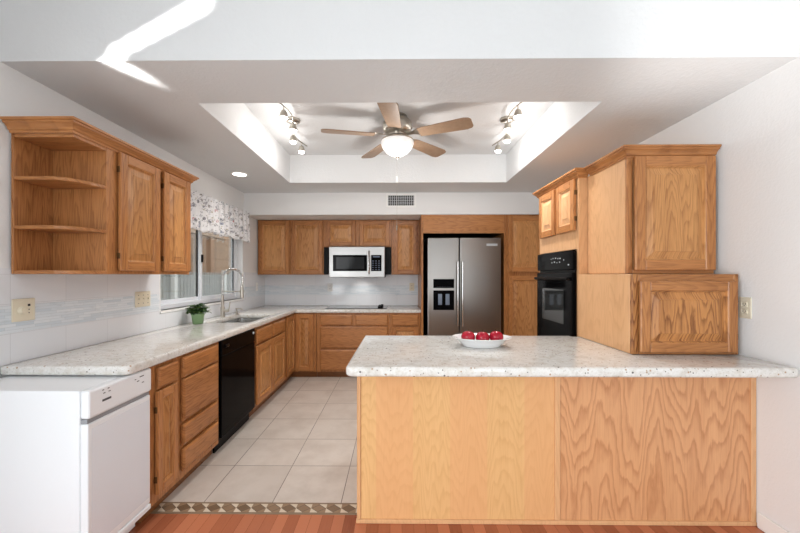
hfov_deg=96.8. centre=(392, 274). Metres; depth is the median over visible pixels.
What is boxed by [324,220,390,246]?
upper cabinet
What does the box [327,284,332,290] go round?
power outlet
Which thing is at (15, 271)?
shelf
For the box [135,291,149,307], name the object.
light switch
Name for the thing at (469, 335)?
apple
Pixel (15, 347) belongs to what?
wall
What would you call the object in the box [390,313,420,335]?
base cabinet
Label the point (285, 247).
upper cabinet
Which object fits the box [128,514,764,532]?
floor
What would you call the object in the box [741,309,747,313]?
socket
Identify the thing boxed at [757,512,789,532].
baseboard
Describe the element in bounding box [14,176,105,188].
shelf
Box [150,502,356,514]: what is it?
trim
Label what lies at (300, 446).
floor
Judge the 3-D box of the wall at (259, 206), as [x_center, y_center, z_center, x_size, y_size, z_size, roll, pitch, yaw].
[0.043,-0.923,4.950,3.938,0.282,0.720,0,0,1]
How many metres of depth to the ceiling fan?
2.99 m
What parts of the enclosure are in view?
panel, panel, panel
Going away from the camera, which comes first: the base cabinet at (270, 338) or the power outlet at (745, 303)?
the power outlet at (745, 303)
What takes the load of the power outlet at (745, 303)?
attached to the wall at (757, 125)
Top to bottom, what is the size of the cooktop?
0.034 m
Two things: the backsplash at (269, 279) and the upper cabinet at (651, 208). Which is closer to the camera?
the upper cabinet at (651, 208)
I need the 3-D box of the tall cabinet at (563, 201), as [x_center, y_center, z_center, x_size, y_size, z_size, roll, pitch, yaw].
[1.660,0.294,2.975,0.664,2.144,0.819,0,0,1]
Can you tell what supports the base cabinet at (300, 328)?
on the floor at (300, 446)
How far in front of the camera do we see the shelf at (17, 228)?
1.87 m
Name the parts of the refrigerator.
door, dispenser panel, handle, handle, door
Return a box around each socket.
[741,302,747,306]
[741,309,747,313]
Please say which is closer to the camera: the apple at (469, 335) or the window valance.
the apple at (469, 335)
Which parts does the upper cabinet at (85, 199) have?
crown moulding, door, raised panel, door, raised panel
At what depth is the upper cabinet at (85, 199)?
2.02 m
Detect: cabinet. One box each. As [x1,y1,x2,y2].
[0,116,198,273]
[136,342,217,522]
[249,317,285,416]
[258,220,323,274]
[280,313,316,386]
[317,313,389,376]
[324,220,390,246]
[356,377,756,525]
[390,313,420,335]
[391,220,418,274]
[505,215,539,335]
[532,167,587,336]
[578,274,737,354]
[584,144,721,273]
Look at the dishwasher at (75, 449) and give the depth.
1.55 m
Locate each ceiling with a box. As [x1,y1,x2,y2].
[0,0,798,192]
[244,102,553,154]
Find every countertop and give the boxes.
[1,305,420,374]
[346,335,798,377]
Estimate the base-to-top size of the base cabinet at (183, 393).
0.864 m
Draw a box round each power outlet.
[11,298,34,321]
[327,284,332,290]
[409,283,413,290]
[739,297,751,318]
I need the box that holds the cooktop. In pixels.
[325,304,386,308]
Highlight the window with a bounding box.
[160,228,243,313]
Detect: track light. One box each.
[279,103,306,153]
[492,102,522,152]
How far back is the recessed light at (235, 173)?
3.73 m
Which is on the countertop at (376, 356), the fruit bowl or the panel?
the fruit bowl
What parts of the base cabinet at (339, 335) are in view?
drawer, drawer, drawer, drawer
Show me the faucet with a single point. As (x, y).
(223, 310)
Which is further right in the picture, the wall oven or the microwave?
the wall oven
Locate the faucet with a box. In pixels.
[220,268,243,316]
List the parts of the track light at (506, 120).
bulb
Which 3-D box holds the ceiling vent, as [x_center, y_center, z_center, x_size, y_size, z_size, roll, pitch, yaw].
[0.109,-0.962,4.584,0.386,0.180,0.010,0,0,1]
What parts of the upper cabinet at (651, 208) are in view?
crown moulding, frame, door, raised panel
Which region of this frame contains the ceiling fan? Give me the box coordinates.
[321,103,473,229]
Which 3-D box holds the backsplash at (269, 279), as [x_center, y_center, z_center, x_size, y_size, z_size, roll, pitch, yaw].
[-0.760,0.209,5.312,2.303,0.486,0.010,0,0,1]
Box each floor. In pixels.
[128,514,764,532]
[163,377,356,502]
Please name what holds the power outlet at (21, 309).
attached to the wall at (15, 347)
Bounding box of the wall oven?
[534,250,576,336]
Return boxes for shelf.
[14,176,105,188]
[14,225,105,232]
[14,270,105,273]
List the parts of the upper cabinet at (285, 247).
door, raised panel, door, raised panel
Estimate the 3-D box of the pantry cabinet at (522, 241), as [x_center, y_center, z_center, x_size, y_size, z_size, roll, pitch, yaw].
[1.736,0.293,4.925,0.548,2.146,0.736,0,0,1]
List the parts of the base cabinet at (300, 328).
door, raised panel, door, raised panel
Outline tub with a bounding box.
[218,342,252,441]
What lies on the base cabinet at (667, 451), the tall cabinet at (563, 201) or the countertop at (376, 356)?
the countertop at (376, 356)
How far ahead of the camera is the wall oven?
2.89 m
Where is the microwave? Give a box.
[324,247,390,276]
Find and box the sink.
[225,318,261,322]
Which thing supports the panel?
attached to the upper cabinet at (85, 199)
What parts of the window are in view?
pane, sash, sill, sash, pane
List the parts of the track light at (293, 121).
bulb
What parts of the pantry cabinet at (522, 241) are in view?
door, door, raised panel, raised panel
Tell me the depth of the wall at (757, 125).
1.89 m
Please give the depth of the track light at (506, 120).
3.08 m
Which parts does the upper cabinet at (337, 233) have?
door, raised panel, door, raised panel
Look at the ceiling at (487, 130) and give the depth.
3.26 m
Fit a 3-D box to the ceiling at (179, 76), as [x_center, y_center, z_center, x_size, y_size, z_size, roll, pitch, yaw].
[0.030,-1.224,3.530,3.938,0.320,3.560,0,0,1]
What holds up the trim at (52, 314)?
attached to the wall at (15, 347)
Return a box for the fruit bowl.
[452,333,511,347]
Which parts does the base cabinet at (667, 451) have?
panel, panel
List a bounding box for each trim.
[0,285,264,334]
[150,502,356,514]
[265,285,417,294]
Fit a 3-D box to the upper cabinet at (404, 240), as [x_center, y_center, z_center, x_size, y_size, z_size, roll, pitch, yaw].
[0.180,-0.392,5.144,0.389,0.774,0.306,0,0,1]
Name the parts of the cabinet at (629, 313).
frame, door, raised panel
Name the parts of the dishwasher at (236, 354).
kick plate, door panel, control panel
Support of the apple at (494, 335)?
in the fruit bowl
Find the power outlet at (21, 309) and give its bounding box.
[11,298,34,321]
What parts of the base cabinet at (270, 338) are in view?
drawer, door, raised panel, drawer, door, raised panel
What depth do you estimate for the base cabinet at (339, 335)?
4.68 m
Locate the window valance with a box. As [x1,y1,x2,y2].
[191,190,249,242]
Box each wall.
[0,62,264,377]
[244,192,538,219]
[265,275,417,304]
[588,0,799,532]
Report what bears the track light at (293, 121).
attached to the ceiling at (487, 130)
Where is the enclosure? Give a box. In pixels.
[418,215,504,335]
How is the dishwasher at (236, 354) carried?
on the floor at (300, 446)
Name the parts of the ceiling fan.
blade, blade, blade, lamp shade, blade, blade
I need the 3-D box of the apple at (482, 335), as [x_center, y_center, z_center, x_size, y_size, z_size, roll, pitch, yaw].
[0.568,0.388,2.240,0.087,0.084,0.087,0,0,39]
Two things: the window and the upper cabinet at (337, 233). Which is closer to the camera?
the window
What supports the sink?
in the countertop at (133, 354)
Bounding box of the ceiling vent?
[386,193,415,207]
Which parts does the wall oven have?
handle, oven door, control panel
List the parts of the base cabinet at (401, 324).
drawer, door, raised panel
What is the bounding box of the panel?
[11,133,52,273]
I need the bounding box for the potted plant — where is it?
[185,303,210,323]
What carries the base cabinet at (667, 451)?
on the floor at (153, 523)
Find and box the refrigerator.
[424,238,500,335]
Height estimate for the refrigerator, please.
1.840 m
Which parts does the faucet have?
hose arm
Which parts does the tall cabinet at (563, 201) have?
raised panel, door, crown moulding, raised panel, door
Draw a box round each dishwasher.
[0,368,150,532]
[213,328,254,452]
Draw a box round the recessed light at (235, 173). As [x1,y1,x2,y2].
[230,171,248,176]
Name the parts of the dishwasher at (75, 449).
drawer door, control panel, inset panel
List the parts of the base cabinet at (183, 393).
door, drawer, raised panel, drawer, drawer, drawer, drawer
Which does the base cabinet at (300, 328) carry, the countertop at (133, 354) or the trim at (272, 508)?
the countertop at (133, 354)
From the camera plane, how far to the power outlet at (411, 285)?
5.29 m
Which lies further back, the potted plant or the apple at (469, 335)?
the potted plant
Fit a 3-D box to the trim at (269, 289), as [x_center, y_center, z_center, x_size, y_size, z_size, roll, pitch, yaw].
[-0.759,0.226,5.306,2.300,0.140,0.003,0,0,1]
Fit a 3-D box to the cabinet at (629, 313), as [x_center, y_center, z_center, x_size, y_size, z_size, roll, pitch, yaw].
[1.659,0.223,2.298,0.598,0.455,0.631,0,0,1]
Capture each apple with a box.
[461,330,474,339]
[476,331,489,339]
[489,329,502,339]

